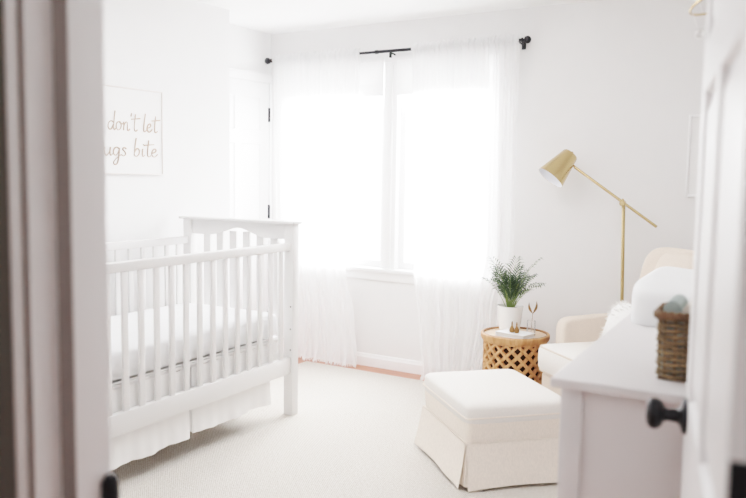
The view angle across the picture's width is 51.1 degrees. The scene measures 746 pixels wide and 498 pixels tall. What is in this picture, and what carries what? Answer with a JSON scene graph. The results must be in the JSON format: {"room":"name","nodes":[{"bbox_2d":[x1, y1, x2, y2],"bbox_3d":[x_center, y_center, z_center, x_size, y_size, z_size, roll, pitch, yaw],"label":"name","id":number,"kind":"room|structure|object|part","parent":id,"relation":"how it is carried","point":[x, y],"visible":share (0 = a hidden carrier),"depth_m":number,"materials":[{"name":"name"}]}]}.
{"room":"children's room","nodes":[
{"label":"children's room","id":0,"kind":"room"},
{"bbox_2d":[0,0,16,497],"bbox_3d":[-1.073,-0.013,1.614,4.570,2.478,0.127,4,6,31],"label":"wall","id":1,"kind":"structure","parent":0,"point":[8,485],"depth_m":1.25,"materials":[{"name":"white paint"}]},
{"bbox_2d":[3,0,119,497],"bbox_3d":[-0.057,0.224,0.994,1.117,2.150,0.147,4,6,31],"label":"door frame","id":2,"kind":"structure","parent":1,"relation":"attached to","point":[54,49],"depth_m":1.23,"materials":[{"name":"white paint"}]},
{"bbox_3d":[-0.090,0.229,0.940,1.117,2.150,0.020,4,6,31],"label":"casing","id":3,"kind":"part","parent":2,"relation":"part of","materials":[{"name":"white paint"}]},
{"bbox_3d":[-0.439,0.425,1.306,0.028,0.100,0.026,4,6,31],"label":"strike plate","id":4,"kind":"part","parent":2,"relation":"part of","materials":[{"name":"black metal"}]},
{"bbox_2d":[646,0,745,497],"bbox_3d":[0.549,0.262,1.258,0.202,2.030,0.895,3,6,19],"label":"door","id":5,"kind":"structure","parent":1,"relation":"in","point":[711,418],"depth_m":1.10,"materials":[{"name":"white paint"}]},
{"bbox_3d":[0.619,0.349,1.648,0.081,0.075,0.075,3,6,19],"label":"knob","id":6,"kind":"part","parent":5,"relation":"part of","materials":[{"name":"black metal"}]},
{"bbox_2d":[103,0,229,390],"bbox_3d":[-1.978,-0.254,4.071,0.440,2.478,3.128,4,6,31],"label":"wall","id":7,"kind":"structure","parent":0,"point":[179,49],"depth_m":4.81,"materials":[{"name":"white paint"}]},
{"bbox_2d":[104,84,162,174],"bbox_3d":[-1.413,-0.679,4.501,0.019,0.496,0.522,4,6,31],"label":"wall sign","id":8,"kind":"object","parent":7,"relation":"attached to","point":[133,117],"visible":0.88,"depth_m":4.53,"materials":[{"name":"white wood"}]},
{"bbox_2d":[229,24,270,308],"bbox_3d":[-1.076,-0.402,5.834,0.120,2.478,0.830,4,6,31],"label":"wall","id":9,"kind":"structure","parent":0,"point":[249,48],"depth_m":5.84,"materials":[{"name":"white paint"}]},
{"bbox_2d":[230,78,269,344],"bbox_3d":[-1.014,-0.212,5.850,0.048,2.080,0.706,4,6,31],"label":"door","id":10,"kind":"structure","parent":9,"relation":"in","point":[239,136],"depth_m":5.92,"materials":[{"name":"white paint"}]},
{"bbox_2d":[230,67,272,244],"bbox_3d":[-1.017,-0.243,5.811,0.025,2.168,0.826,4,6,31],"label":"door frame","id":11,"kind":"structure","parent":9,"relation":"attached to","point":[234,72],"depth_m":6.05,"materials":[{"name":"white paint"}]},
{"bbox_2d":[298,355,424,380],"bbox_3d":[-0.372,1.210,2.509,5.100,0.100,6.300,4,6,31],"label":"floor","id":12,"kind":"structure","parent":0,"point":[300,360],"depth_m":5.64,"materials":[{"name":"brown wood"}]},
{"bbox_2d":[110,361,556,497],"bbox_3d":[-0.278,1.048,3.672,2.670,0.012,3.495,4,6,31],"label":"area rug","id":13,"kind":"object","parent":12,"relation":"on","point":[352,433],"visible":0.43,"depth_m":3.87,"materials":[{"name":"white carpet"}]},
{"bbox_2d":[107,216,301,438],"bbox_3d":[-1.162,0.430,4.054,0.862,1.122,1.532,4,6,29],"label":"crib","id":14,"kind":"object","parent":13,"relation":"on","point":[286,254],"visible":0.62,"depth_m":4.11,"materials":[{"name":"white paint"}]},
{"bbox_3d":[-1.485,-0.008,4.200,0.034,0.045,1.380,4,6,29],"label":"rail","id":15,"kind":"part","parent":14,"relation":"part of","materials":[{"name":"white paint"}]},
{"bbox_3d":[-1.136,0.364,4.863,0.062,1.106,0.060,4,6,29],"label":"post","id":16,"kind":"part","parent":14,"relation":"part of","materials":[{"name":"white paint"}]},
{"bbox_2d":[110,345,270,469],"bbox_3d":[-1.176,0.729,4.020,0.738,0.348,1.209,4,6,29],"label":"skirt","id":17,"kind":"object","parent":14,"relation":"hanging from","point":[143,442],"visible":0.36,"depth_m":3.76,"materials":[{"name":"white fabric"}]},
{"bbox_3d":[-1.020,0.773,3.570,0.022,0.348,0.530,4,6,29],"label":"skirt panel","id":18,"kind":"part","parent":17,"relation":"part of","materials":[{"name":"white fabric"}]},
{"bbox_3d":[-0.899,0.743,3.816,0.022,0.331,0.100,4,6,29],"label":"skirt panel","id":19,"kind":"part","parent":17,"relation":"part of","materials":[{"name":"white fabric"}]},
{"bbox_3d":[-0.726,0.724,4.094,0.022,0.338,0.625,4,6,29],"label":"skirt panel","id":20,"kind":"part","parent":17,"relation":"part of","materials":[{"name":"white fabric"}]},
{"bbox_2d":[111,303,277,384],"bbox_3d":[-1.157,0.455,4.053,0.717,0.150,1.345,4,6,29],"label":"mattress","id":21,"kind":"object","parent":14,"relation":"in","point":[132,317],"visible":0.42,"depth_m":3.90,"materials":[{"name":"white fabric"}]},
{"bbox_3d":[-0.816,0.037,3.825,0.034,0.045,1.380,4,6,29],"label":"rail","id":22,"kind":"part","parent":14,"relation":"part of","materials":[{"name":"white paint"}]},
{"bbox_3d":[-0.826,0.718,3.888,0.034,0.097,1.380,4,6,29],"label":"rail","id":23,"kind":"part","parent":14,"relation":"part of","materials":[{"name":"white paint"}]},
{"bbox_3d":[-0.796,-0.121,4.630,0.702,0.088,0.028,4,6,29],"label":"arched panel","id":24,"kind":"part","parent":14,"relation":"part of","materials":[{"name":"white paint"}]},
{"bbox_3d":[-0.807,0.635,4.700,0.702,0.090,0.028,4,6,29],"label":"rail","id":25,"kind":"part","parent":14,"relation":"part of","materials":[{"name":"white paint"}]},
{"bbox_3d":[-0.471,0.408,4.491,0.062,1.106,0.060,4,6,29],"label":"post","id":26,"kind":"part","parent":14,"relation":"part of","materials":[{"name":"white paint"}]},
{"bbox_2d":[414,369,560,491],"bbox_3d":[0.578,0.845,3.814,0.587,0.392,0.701,0,5,-15],"label":"ottoman","id":27,"kind":"object","parent":13,"relation":"on","point":[494,428],"visible":0.92,"depth_m":3.53,"materials":[{"name":"beige fabric"}]},
{"bbox_3d":[0.312,0.937,3.750,0.038,0.197,0.623,0,5,-15],"label":"skirt panel","id":28,"kind":"part","parent":27,"relation":"part of","materials":[{"name":"beige fabric"}]},
{"bbox_3d":[0.660,0.965,3.502,0.508,0.197,0.036,0,5,-15],"label":"skirt panel","id":29,"kind":"part","parent":27,"relation":"part of","materials":[{"name":"beige fabric"}]},
{"bbox_2d":[481,326,549,384],"bbox_3d":[0.836,0.730,4.628,0.402,0.479,0.402,4,6,31],"label":"side table","id":30,"kind":"object","parent":13,"relation":"on","point":[499,352],"visible":0.46,"depth_m":4.47,"materials":[{"name":"brown wicker"}]},
{"bbox_2d":[480,256,545,329],"bbox_3d":[0.850,0.269,4.691,0.421,0.450,0.364,2,5,15],"label":"potted palm","id":31,"kind":"object","parent":30,"relation":"on","point":[508,312],"visible":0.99,"depth_m":4.66,"materials":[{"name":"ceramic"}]},
{"bbox_2d":[497,303,523,329],"bbox_3d":[0.825,0.416,4.709,0.160,0.153,0.160,4,6,31],"label":"pot","id":32,"kind":"object","parent":31,"relation":"attached to","point":[507,312],"depth_m":4.65,"materials":[{"name":"white ceramic"}]},
{"bbox_2d":[495,328,534,338],"bbox_3d":[0.828,0.496,4.543,0.193,0.025,0.125,6,7,43],"label":"book","id":33,"kind":"object","parent":30,"relation":"on","point":[504,332],"visible":1,"depth_m":4.50,"materials":[{"name":"white paper"}]},
{"bbox_2d":[509,321,513,332],"bbox_3d":[0.807,0.450,4.529,0.030,0.066,0.030,4,6,31],"label":"brass ornament","id":34,"kind":"object","parent":33,"relation":"on","point":[511,329],"visible":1,"depth_m":4.52,"materials":[{"name":"gold metal"}]},
{"bbox_2d":[514,323,518,332],"bbox_3d":[0.830,0.453,4.509,0.029,0.064,0.029,4,6,31],"label":"brass ornament","id":35,"kind":"object","parent":33,"relation":"on","point":[516,330],"visible":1,"depth_m":4.50,"materials":[{"name":"gold metal"}]},
{"bbox_2d":[526,301,537,335],"bbox_3d":[0.929,0.405,4.555,0.062,0.207,0.052,4,6,31],"label":"bud vase","id":36,"kind":"object","parent":30,"relation":"on","point":[536,306],"visible":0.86,"depth_m":4.55,"materials":[{"name":"clear glass"}]},
{"bbox_3d":[0.924,0.463,4.563,0.052,0.090,0.052,4,6,31],"label":"glass","id":37,"kind":"part","parent":36,"relation":"part of","materials":[{"name":"clear glass"}]},
{"bbox_2d":[538,247,693,395],"bbox_3d":[1.343,0.514,4.058,0.760,1.031,0.765,-1,5,-16],"label":"armchair","id":38,"kind":"object","parent":13,"relation":"on","point":[574,334],"visible":0.22,"depth_m":4.20,"materials":[{"name":"beige fabric"}]},
{"bbox_2d":[538,341,594,375],"bbox_3d":[1.261,0.613,4.057,0.600,0.170,0.630,-1,5,-16],"label":"seat cushion","id":39,"kind":"object","parent":38,"relation":"on","point":[552,358],"depth_m":4.12,"materials":[{"name":"fabric"}]},
{"bbox_3d":[1.289,0.652,4.409,0.550,0.589,0.090,-1,5,-16],"label":"armrest","id":40,"kind":"part","parent":38,"relation":"part of","materials":[{"name":"beige fabric"}]},
{"bbox_2d":[599,300,631,337],"bbox_3d":[1.271,0.419,3.903,0.218,0.320,0.347,-1,5,-16],"label":"throw pillow","id":41,"kind":"object","parent":38,"relation":"on","point":[618,312],"visible":0.18,"depth_m":3.95,"materials":[{"name":"white fabric"}]},
{"bbox_3d":[1.572,0.491,4.079,0.308,0.981,0.520,-1,5,-16],"label":"backrest","id":42,"kind":"part","parent":38,"relation":"part of","materials":[{"name":"beige fabric"}]},
{"bbox_2d":[655,252,693,268],"bbox_3d":[1.521,0.220,3.902,0.178,0.400,0.340,-1,5,-16],"label":"cushion","id":43,"kind":"object","parent":38,"relation":"on","point":[672,259],"depth_m":3.87,"materials":[{"name":"beige fabric"}]},
{"bbox_2d":[539,149,656,302],"bbox_3d":[1.321,0.195,4.678,0.694,1.577,0.196,3,6,20],"label":"floor lamp","id":44,"kind":"object","parent":12,"relation":"on","point":[556,171],"visible":0.78,"depth_m":4.64,"materials":[{"name":"gold metal"}]},
{"bbox_3d":[1.113,-0.485,4.696,0.223,0.232,0.172,2,5,7],"label":"lamp shade","id":45,"kind":"part","parent":44,"relation":"part of","materials":[{"name":"gold metal"}]},
{"bbox_3d":[1.421,-0.309,4.588,0.499,0.351,0.016,4,6,31],"label":"arm","id":46,"kind":"part","parent":44,"relation":"part of","materials":[{"name":"gold metal"}]},
{"bbox_2d":[550,313,686,497],"bbox_3d":[1.050,0.716,2.633,0.473,0.905,1.760,4,6,28],"label":"dresser","id":47,"kind":"object","parent":12,"relation":"on","point":[608,448],"visible":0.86,"depth_m":1.91,"materials":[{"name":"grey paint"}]},
{"bbox_2d":[631,266,692,326],"bbox_3d":[1.228,0.169,2.896,0.430,0.141,0.790,4,6,28],"label":"changing pad","id":48,"kind":"object","parent":47,"relation":"on","point":[660,285],"visible":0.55,"depth_m":2.66,"materials":[{"name":"white fabric"}]},
{"bbox_2d":[653,302,690,381],"bbox_3d":[0.818,0.234,1.941,0.223,0.172,0.187,4,6,28],"label":"wicker basket","id":49,"kind":"object","parent":47,"relation":"on","point":[658,313],"visible":0.38,"depth_m":1.90,"materials":[{"name":"brown wicker"}]},
{"bbox_2d":[660,294,687,375],"bbox_3d":[0.761,0.215,1.969,0.043,0.188,0.132,4,6,28],"label":"folded cloth","id":50,"kind":"object","parent":49,"relation":"in","point":[677,303],"visible":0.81,"depth_m":1.91,"materials":[{"name":"grey fabric"}]},
{"bbox_2d":[679,301,690,375],"bbox_3d":[0.800,0.220,1.949,0.043,0.184,0.132,4,6,28],"label":"folded cloth","id":51,"kind":"object","parent":49,"relation":"in","point":[687,309],"visible":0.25,"depth_m":1.89,"materials":[{"name":"white fabric"}]},
{"bbox_2d":[195,0,595,33],"bbox_3d":[-0.332,-1.357,2.273,5.100,0.100,6.300,4,6,31],"label":"ceiling","id":52,"kind":"structure","parent":0,"point":[265,16],"depth_m":5.11,"materials":[{"name":"white paint"}]},
{"bbox_2d":[689,0,706,38],"bbox_3d":[0.951,-0.893,2.295,0.509,0.600,0.269,2,5,13],"label":"mobile","id":53,"kind":"object","parent":52,"relation":"hanging from","point":[699,34],"visible":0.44,"depth_m":2.34,"materials":[{"name":"gold metal"}]},
{"bbox_2d":[271,0,706,361],"bbox_3d":[0.902,-0.312,5.191,4.170,2.478,0.140,4,6,31],"label":"wall","id":54,"kind":"structure","parent":0,"point":[616,85],"depth_m":4.84,"materials":[{"name":"white paint"}]},
{"bbox_2d":[345,51,413,283],"bbox_3d":[0.091,-0.584,5.628,1.860,1.625,0.170,4,6,31],"label":"window","id":55,"kind":"structure","parent":54,"relation":"in","point":[402,264],"depth_m":5.56,"materials":[{"name":"white paint"}]},
{"bbox_2d":[345,64,384,266],"bbox_3d":[-0.247,-0.621,5.864,0.834,1.465,0.040,4,6,31],"label":"window frame","id":56,"kind":"structure","parent":55,"relation":"attached to","point":[348,260],"depth_m":5.70,"materials":[{"name":"white paint"}]},
{"bbox_2d":[359,57,383,96],"bbox_3d":[-0.272,-1.243,5.730,0.815,0.268,0.034,4,6,31],"label":"roman shade","id":57,"kind":"object","parent":55,"relation":"attached to","point":[371,83],"visible":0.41,"depth_m":5.56,"materials":[{"name":"white fabric"}]},
{"bbox_3d":[-0.270,-1.363,5.720,0.815,0.028,0.032,4,6,31],"label":"head rail","id":58,"kind":"part","parent":57,"relation":"part of","materials":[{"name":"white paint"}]},
{"bbox_2d":[356,352,421,374],"bbox_3d":[0.859,0.883,5.223,3.930,0.092,0.018,4,6,31],"label":"baseboard","id":59,"kind":"structure","parent":54,"relation":"attached to","point":[366,359],"depth_m":5.67,"materials":[{"name":"white paint"}]},
{"bbox_2d":[265,36,530,63],"bbox_3d":[0.098,-1.364,5.451,2.126,0.070,0.114,4,6,31],"label":"curtain rod","id":60,"kind":"object","parent":54,"relation":"attached to","point":[527,39],"visible":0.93,"depth_m":5.38,"materials":[{"name":"black metal"}]},
{"bbox_2d":[272,47,361,367],"bbox_3d":[-0.447,-0.302,5.798,0.801,2.305,0.110,4,6,31],"label":"sheer curtain","id":61,"kind":"object","parent":60,"relation":"hanging from","point":[316,94],"visible":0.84,"depth_m":5.80,"materials":[{"name":"fabric"}]},
{"bbox_3d":[-0.445,0.835,5.880,0.742,0.026,0.091,4,6,31],"label":"tassel trim","id":62,"kind":"part","parent":61,"relation":"part of","materials":[{"name":"white fabric"}]},
{"bbox_2d":[411,33,520,379],"bbox_3d":[0.565,-0.230,5.182,0.775,2.305,0.104,4,6,31],"label":"sheer curtain","id":63,"kind":"object","parent":60,"relation":"hanging from","point":[465,91],"visible":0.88,"depth_m":5.20,"materials":[{"name":"fabric"}]},
{"bbox_2d":[685,115,700,196],"bbox_3d":[1.971,-0.525,4.417,0.364,0.471,0.021,4,6,31],"label":"picture frame","id":64,"kind":"object","parent":54,"relation":"attached to","point":[694,125],"visible":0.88,"depth_m":4.49,"materials":[{"name":"white paint"}]}
]}

